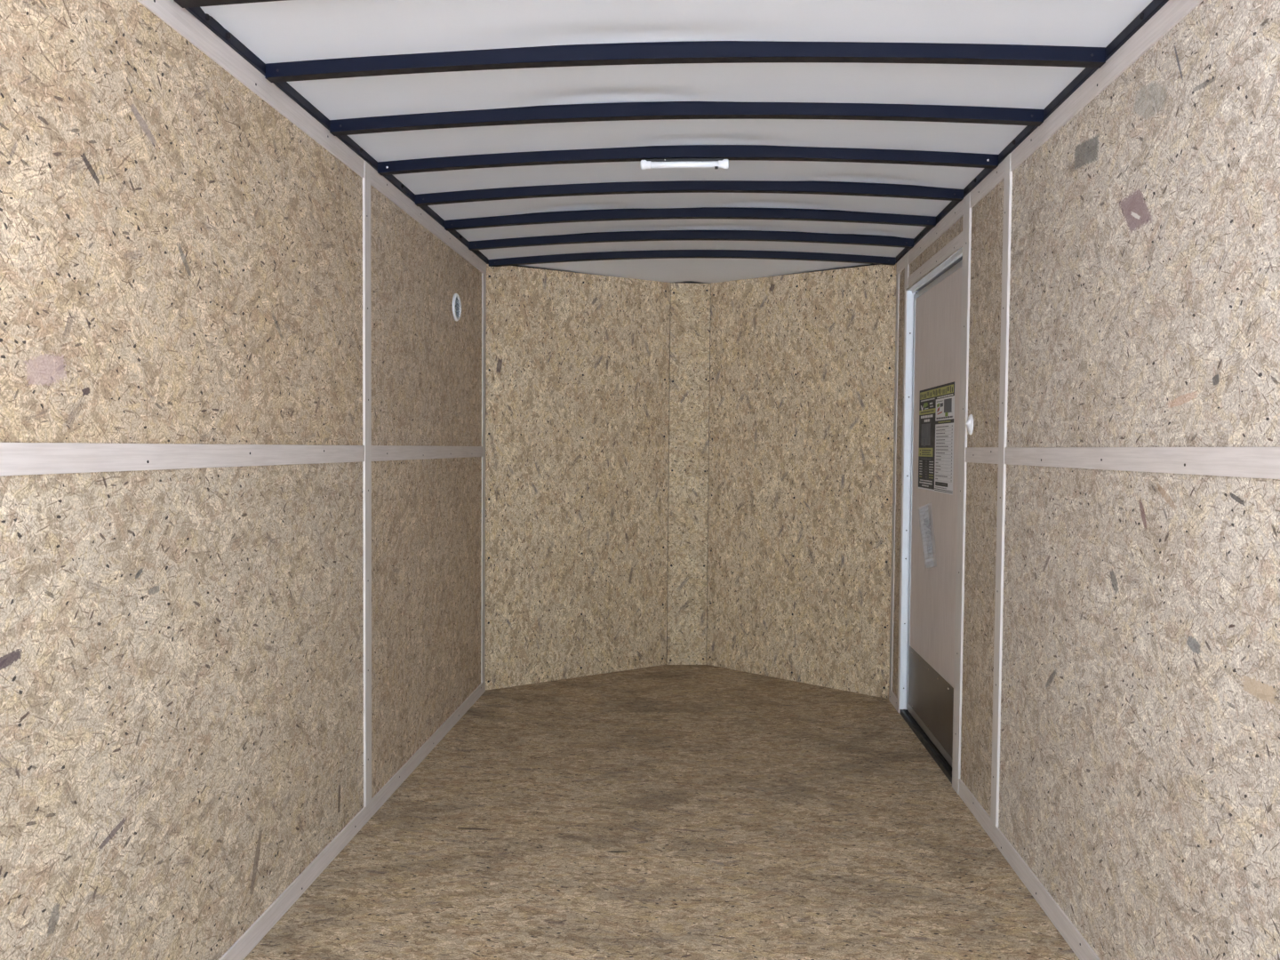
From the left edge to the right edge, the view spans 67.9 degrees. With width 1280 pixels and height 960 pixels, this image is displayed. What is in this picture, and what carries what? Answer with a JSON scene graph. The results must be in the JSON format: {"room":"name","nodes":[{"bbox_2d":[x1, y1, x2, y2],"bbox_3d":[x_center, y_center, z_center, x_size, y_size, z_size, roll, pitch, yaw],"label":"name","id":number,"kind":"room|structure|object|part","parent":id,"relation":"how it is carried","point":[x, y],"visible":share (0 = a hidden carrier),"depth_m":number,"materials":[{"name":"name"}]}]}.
{"room":"cargo space","nodes":[
{"label":"cargo space","id":0,"kind":"room"},
{"bbox_2d":[0,0,481,959],"bbox_3d":[-0.977,0.027,1.967,0.050,2.235,5.490,1,2,4],"label":"wall","id":1,"kind":"structure","parent":0,"point":[181,651],"depth_m":2.03,"materials":[{"name":"oriented strand board"}]},
{"bbox_3d":[-1.008,-0.483,1.120,0.010,0.911,3.829,1,2,4],"label":"wall panel","id":2,"kind":"part","parent":1,"relation":"part of","materials":[{"name":"beige wood"}]},
{"bbox_3d":[-1.017,0.572,1.156,0.010,1.199,3.829,1,2,4],"label":"wall panel","id":3,"kind":"part","parent":1,"relation":"part of","materials":[{"name":"beige wood"}]},
{"bbox_2d":[0,442,364,476],"bbox_3d":[-1.004,-0.020,1.121,0.007,0.052,3.802,1,2,4],"label":"trim","id":4,"kind":"structure","parent":1,"relation":"attached to","point":[16,459],"depth_m":1.85,"materials":[{"name":"brown wood"}]},
{"bbox_2d":[136,0,364,177],"bbox_3d":[-0.997,-0.913,1.090,0.007,0.057,3.802,1,2,4],"label":"trim","id":5,"kind":"structure","parent":1,"relation":"attached to","point":[179,19],"depth_m":2.22,"materials":[{"name":"brown wood"}]},
{"bbox_2d":[184,7,488,263],"bbox_3d":[-0.937,-0.983,1.941,0.029,0.025,5.510,1,2,4],"label":"rail","id":6,"kind":"object","parent":1,"relation":"attached to","point":[205,19],"visible":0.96,"depth_m":2.52,"materials":[{"name":"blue metal"}]},
{"bbox_2d":[218,680,485,959],"bbox_3d":[-0.957,1.115,1.996,0.007,0.056,5.476,1,2,4],"label":"baseboard","id":7,"kind":"structure","parent":1,"relation":"attached to","point":[262,925],"depth_m":2.80,"materials":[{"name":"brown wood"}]},
{"bbox_2d":[362,160,371,807],"bbox_3d":[-0.874,0.022,3.048,0.009,2.056,0.056,1,2,4],"label":"trim","id":8,"kind":"structure","parent":1,"relation":"attached to","point":[366,180],"depth_m":3.04,"materials":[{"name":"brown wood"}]},
{"bbox_3d":[-0.823,-0.575,3.857,0.010,0.911,1.659,1,2,4],"label":"wall panel","id":9,"kind":"part","parent":1,"relation":"part of","materials":[{"name":"beige wood"}]},
{"bbox_3d":[-0.832,0.480,3.893,0.010,1.199,1.659,1,2,4],"label":"wall panel","id":10,"kind":"part","parent":1,"relation":"part of","materials":[{"name":"beige wood"}]},
{"bbox_2d":[371,445,482,461],"bbox_3d":[-0.820,-0.112,3.849,0.007,0.052,1.556,1,2,4],"label":"trim","id":11,"kind":"structure","parent":1,"relation":"attached to","point":[379,452],"depth_m":3.62,"materials":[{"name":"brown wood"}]},
{"bbox_2d":[370,166,486,274],"bbox_3d":[-0.810,-1.006,3.849,0.007,0.057,1.618,1,2,4],"label":"trim","id":12,"kind":"structure","parent":1,"relation":"attached to","point":[380,183],"depth_m":3.60,"materials":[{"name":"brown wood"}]},
{"bbox_2d":[452,293,461,320],"bbox_3d":[-0.793,-0.749,4.122,0.010,0.120,0.120,1,2,4],"label":"air vent","id":13,"kind":"object","parent":1,"relation":"in","point":[456,300],"visible":1,"depth_m":4.11,"materials":[{"name":"white plastic"}]},
{"bbox_2d":[480,272,486,682],"bbox_3d":[-0.767,-0.003,4.662,0.006,1.999,0.058,1,2,4],"label":"trim","id":14,"kind":"structure","parent":1,"relation":"attached to","point":[484,276],"depth_m":4.65,"materials":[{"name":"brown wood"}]},
{"bbox_2d":[243,664,1079,959],"bbox_3d":[0.060,1.167,2.305,2.097,0.050,6.227,1,2,4],"label":"floor","id":15,"kind":"structure","parent":0,"point":[663,812],"depth_m":2.92,"materials":[{"name":"brown wood"}]},
{"bbox_2d":[200,0,1152,283],"bbox_3d":[0.077,-1.021,2.209,2.077,0.067,6.185,1,2,4],"label":"ceiling","id":16,"kind":"structure","parent":0,"point":[288,30],"depth_m":2.51,"materials":[{"name":"white metal"}]},
{"bbox_2d":[173,0,286,7],"bbox_3d":[0.052,-0.981,1.848,1.968,0.067,0.034,1,2,4],"label":"bow","id":17,"kind":"object","parent":16,"relation":"attached to","point":[183,4],"visible":1,"depth_m":1.91,"materials":[{"name":"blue metal"}]},
{"bbox_2d":[264,40,1105,82],"bbox_3d":[0.079,-0.994,2.243,1.968,0.068,0.034,1,2,4],"label":"bow","id":18,"kind":"object","parent":16,"relation":"attached to","point":[701,52],"visible":1,"depth_m":2.23,"materials":[{"name":"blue metal"}]},
{"bbox_2d":[329,101,1043,135],"bbox_3d":[0.105,-1.010,2.639,1.968,0.072,0.034,1,2,4],"label":"bow","id":19,"kind":"object","parent":16,"relation":"attached to","point":[660,110],"visible":1,"depth_m":2.63,"materials":[{"name":"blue metal"}]},
{"bbox_2d":[377,144,998,175],"bbox_3d":[0.132,-1.026,3.034,1.968,0.076,0.036,1,2,4],"label":"bow","id":20,"kind":"object","parent":16,"relation":"attached to","point":[730,152],"visible":0.98,"depth_m":3.02,"materials":[{"name":"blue metal"}]},
{"bbox_2d":[640,158,728,169],"bbox_3d":[0.142,-1.003,3.023,0.280,0.033,0.032,1,2,4],"label":"tube light","id":21,"kind":"object","parent":20,"relation":"attached to","point":[674,163],"visible":1,"depth_m":3.02,"materials":[{"name":"white plastic"}]},
{"bbox_2d":[415,180,963,206],"bbox_3d":[0.159,-1.040,3.431,1.968,0.079,0.034,1,2,4],"label":"bow","id":22,"kind":"object","parent":16,"relation":"attached to","point":[815,188],"visible":1,"depth_m":3.41,"materials":[{"name":"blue metal"}]},
{"bbox_2d":[444,207,935,231],"bbox_3d":[0.186,-1.054,3.827,1.968,0.079,0.034,1,2,4],"label":"bow","id":23,"kind":"object","parent":16,"relation":"attached to","point":[701,212],"visible":1,"depth_m":3.81,"materials":[{"name":"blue metal"}]},
{"bbox_2d":[468,230,913,250],"bbox_3d":[0.213,-1.067,4.223,1.968,0.079,0.034,1,2,4],"label":"bow","id":24,"kind":"object","parent":16,"relation":"attached to","point":[652,235],"visible":1,"depth_m":4.21,"materials":[{"name":"blue metal"}]},
{"bbox_2d":[488,249,895,266],"bbox_3d":[0.239,-1.080,4.619,1.968,0.079,0.034,1,2,4],"label":"bow","id":25,"kind":"object","parent":16,"relation":"attached to","point":[660,253],"visible":1,"depth_m":4.60,"materials":[{"name":"blue metal"}]},
{"bbox_2d":[484,263,896,698],"bbox_3d":[0.255,-0.067,5.013,2.122,2.234,0.757,1,2,4],"label":"wall","id":26,"kind":"structure","parent":0,"point":[682,473],"depth_m":4.99,"materials":[{"name":"wood"}]},
{"bbox_3d":[-0.306,-0.023,5.009,1.104,2.134,0.009,-1,2,-33],"label":"nose panel","id":27,"kind":"part","parent":26,"relation":"part of","materials":[{"name":"beige wood"}]},
{"bbox_3d":[0.271,-0.026,5.312,0.220,2.131,0.009,0,2,-2],"label":"nose panel","id":28,"kind":"part","parent":26,"relation":"part of","materials":[{"name":"beige wood"}]},
{"bbox_3d":[0.809,-0.012,4.964,1.103,2.134,0.009,2,3,40],"label":"nose panel","id":29,"kind":"part","parent":26,"relation":"part of","materials":[{"name":"beige wood"}]},
{"bbox_2d":[892,0,1279,959],"bbox_3d":[1.070,0.073,1.849,0.056,2.285,5.526,1,2,4],"label":"wall","id":30,"kind":"structure","parent":0,"point":[1140,771],"depth_m":1.99,"materials":[{"name":"wood"}]},
{"bbox_2d":[888,272,899,690],"bbox_3d":[1.222,0.015,4.569,0.006,1.996,0.052,1,2,4],"label":"trim","id":31,"kind":"structure","parent":30,"relation":"attached to","point":[898,275],"depth_m":4.56,"materials":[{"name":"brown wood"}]},
{"bbox_2d":[888,688,900,712],"bbox_3d":[1.207,1.046,4.512,0.007,0.059,0.233,1,2,4],"label":"baseboard","id":32,"kind":"structure","parent":30,"relation":"attached to","point":[892,698],"depth_m":4.50,"materials":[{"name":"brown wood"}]},
{"bbox_3d":[1.224,0.021,4.481,0.010,2.111,0.250,1,2,4],"label":"wall panel","id":33,"kind":"part","parent":30,"relation":"part of","materials":[{"name":"beige wood"}]},
{"bbox_2d":[896,255,904,274],"bbox_3d":[1.226,-1.009,4.459,0.006,0.057,0.199,1,2,4],"label":"trim","id":34,"kind":"structure","parent":30,"relation":"attached to","point":[900,264],"depth_m":4.46,"materials":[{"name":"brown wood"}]},
{"bbox_2d":[896,289,907,700],"bbox_3d":[1.208,0.075,4.379,0.008,1.889,0.033,1,2,4],"label":"trim","id":35,"kind":"structure","parent":30,"relation":"attached to","point":[905,293],"depth_m":4.37,"materials":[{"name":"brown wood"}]},
{"bbox_2d":[904,251,909,289],"bbox_3d":[1.216,-0.952,4.328,0.007,0.162,0.064,1,2,4],"label":"trim","id":36,"kind":"structure","parent":30,"relation":"attached to","point":[907,265],"depth_m":4.31,"materials":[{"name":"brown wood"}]},
{"bbox_2d":[899,247,962,783],"bbox_3d":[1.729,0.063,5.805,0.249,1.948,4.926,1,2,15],"label":"door","id":37,"kind":"structure","parent":30,"relation":"in","point":[933,310],"depth_m":3.95,"materials":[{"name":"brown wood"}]},
{"bbox_2d":[919,505,934,567],"bbox_3d":[1.211,0.238,4.006,0.006,0.296,0.366,1,2,4],"label":"document sleeve","id":38,"kind":"object","parent":37,"relation":"attached to","point":[925,523],"visible":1,"depth_m":4.02,"materials":[{"name":"white"}]},
{"bbox_3d":[1.213,1.055,3.906,0.033,0.032,0.908,1,2,4],"label":"rail","id":39,"kind":"part","parent":37,"relation":"part of","materials":[{"name":"grey metal"}]},
{"bbox_3d":[1.200,0.906,3.901,0.002,0.267,0.906,1,2,4],"label":"kick plate","id":40,"kind":"part","parent":37,"relation":"part of","materials":[{"name":"grey metal"}]},
{"bbox_3d":[1.216,0.119,3.874,0.018,1.842,0.908,1,2,4],"label":"panel","id":41,"kind":"part","parent":37,"relation":"part of","materials":[{"name":"white metal"}]},
{"bbox_2d":[918,381,955,495],"bbox_3d":[1.212,-0.169,3.905,0.002,0.430,0.590,1,2,4],"label":"poster","id":42,"kind":"object","parent":37,"relation":"attached to","point":[936,404],"visible":1,"depth_m":3.88,"materials":[{"name":"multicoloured paper"}]},
{"bbox_2d":[907,231,962,287],"bbox_3d":[1.182,-0.877,3.837,0.007,0.050,0.920,1,2,4],"label":"trim","id":43,"kind":"structure","parent":30,"relation":"attached to","point":[956,243],"depth_m":3.77,"materials":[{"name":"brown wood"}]},
{"bbox_3d":[1.192,-0.931,3.849,0.010,0.166,0.949,1,2,4],"label":"wall panel","id":44,"kind":"part","parent":30,"relation":"part of","materials":[{"name":"beige wood"}]},
{"bbox_2d":[908,199,963,263],"bbox_3d":[1.183,-0.988,3.833,0.007,0.057,0.920,1,2,4],"label":"trim","id":45,"kind":"structure","parent":30,"relation":"attached to","point":[956,212],"depth_m":3.76,"materials":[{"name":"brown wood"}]},
{"bbox_2d":[952,192,971,794],"bbox_3d":[1.139,0.057,3.368,0.009,2.113,0.082,1,2,4],"label":"trim","id":46,"kind":"structure","parent":30,"relation":"attached to","point":[967,210],"depth_m":3.35,"materials":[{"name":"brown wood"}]},
{"bbox_2d":[966,414,973,434],"bbox_3d":[1.131,-0.191,3.272,0.018,0.072,0.052,1,2,4],"label":"light switch","id":47,"kind":"object","parent":30,"relation":"attached to","point":[970,422],"visible":1,"depth_m":3.26,"materials":[{"name":"white plastic"}]},
{"bbox_3d":[1.131,0.521,3.180,0.010,1.199,0.489,1,2,4],"label":"wall panel","id":48,"kind":"part","parent":30,"relation":"part of","materials":[{"name":"beige wood"}]},
{"bbox_2d":[965,447,998,463],"bbox_3d":[1.126,-0.082,3.133,0.007,0.052,0.378,1,2,4],"label":"trim","id":49,"kind":"structure","parent":30,"relation":"attached to","point":[972,454],"depth_m":3.12,"materials":[{"name":"brown wood"}]},
{"bbox_3d":[1.140,-0.534,3.144,0.010,0.911,0.489,1,2,4],"label":"wall panel","id":50,"kind":"part","parent":30,"relation":"part of","materials":[{"name":"beige wood"}]},
{"bbox_2d":[970,159,1004,207],"bbox_3d":[1.133,-0.964,3.103,0.007,0.057,0.378,1,2,4],"label":"trim","id":51,"kind":"structure","parent":30,"relation":"attached to","point":[996,175],"depth_m":3.09,"materials":[{"name":"brown wood"}]},
{"bbox_2d":[990,152,1012,826],"bbox_3d":[1.109,0.042,2.920,0.009,2.053,0.056,1,2,4],"label":"trim","id":52,"kind":"structure","parent":30,"relation":"attached to","point":[1008,174],"depth_m":2.91,"materials":[{"name":"brown wood"}]},
{"bbox_2d":[958,778,1100,959],"bbox_3d":[0.986,1.156,1.247,0.007,0.059,4.242,1,2,4],"label":"baseboard","id":53,"kind":"structure","parent":30,"relation":"attached to","point":[1083,950],"depth_m":2.61,"materials":[{"name":"brown wood"}]},
{"bbox_2d":[895,0,1168,263],"bbox_3d":[1.045,-0.962,1.822,0.029,0.025,5.540,1,2,4],"label":"rail","id":54,"kind":"object","parent":30,"relation":"attached to","point":[1155,5],"visible":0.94,"depth_m":2.44,"materials":[{"name":"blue metal"}]},
{"bbox_2d":[1010,0,1203,171],"bbox_3d":[0.989,-0.892,0.959,0.007,0.057,3.806,1,2,4],"label":"trim","id":55,"kind":"structure","parent":30,"relation":"attached to","point":[1172,12],"depth_m":2.17,"materials":[{"name":"brown wood"}]},
{"bbox_3d":[0.986,0.594,1.024,0.010,1.199,3.834,1,2,4],"label":"wall panel","id":56,"kind":"part","parent":30,"relation":"part of","materials":[{"name":"beige wood"}]},
{"bbox_2d":[1004,447,1279,479],"bbox_3d":[0.981,-0.009,0.990,0.007,0.052,3.806,1,2,4],"label":"trim","id":57,"kind":"structure","parent":30,"relation":"attached to","point":[1253,462],"depth_m":1.90,"materials":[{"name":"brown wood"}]},
{"bbox_3d":[0.995,-0.462,0.988,0.010,0.911,3.834,1,2,4],"label":"wall panel","id":58,"kind":"part","parent":30,"relation":"part of","materials":[{"name":"brown wood"}]}
]}

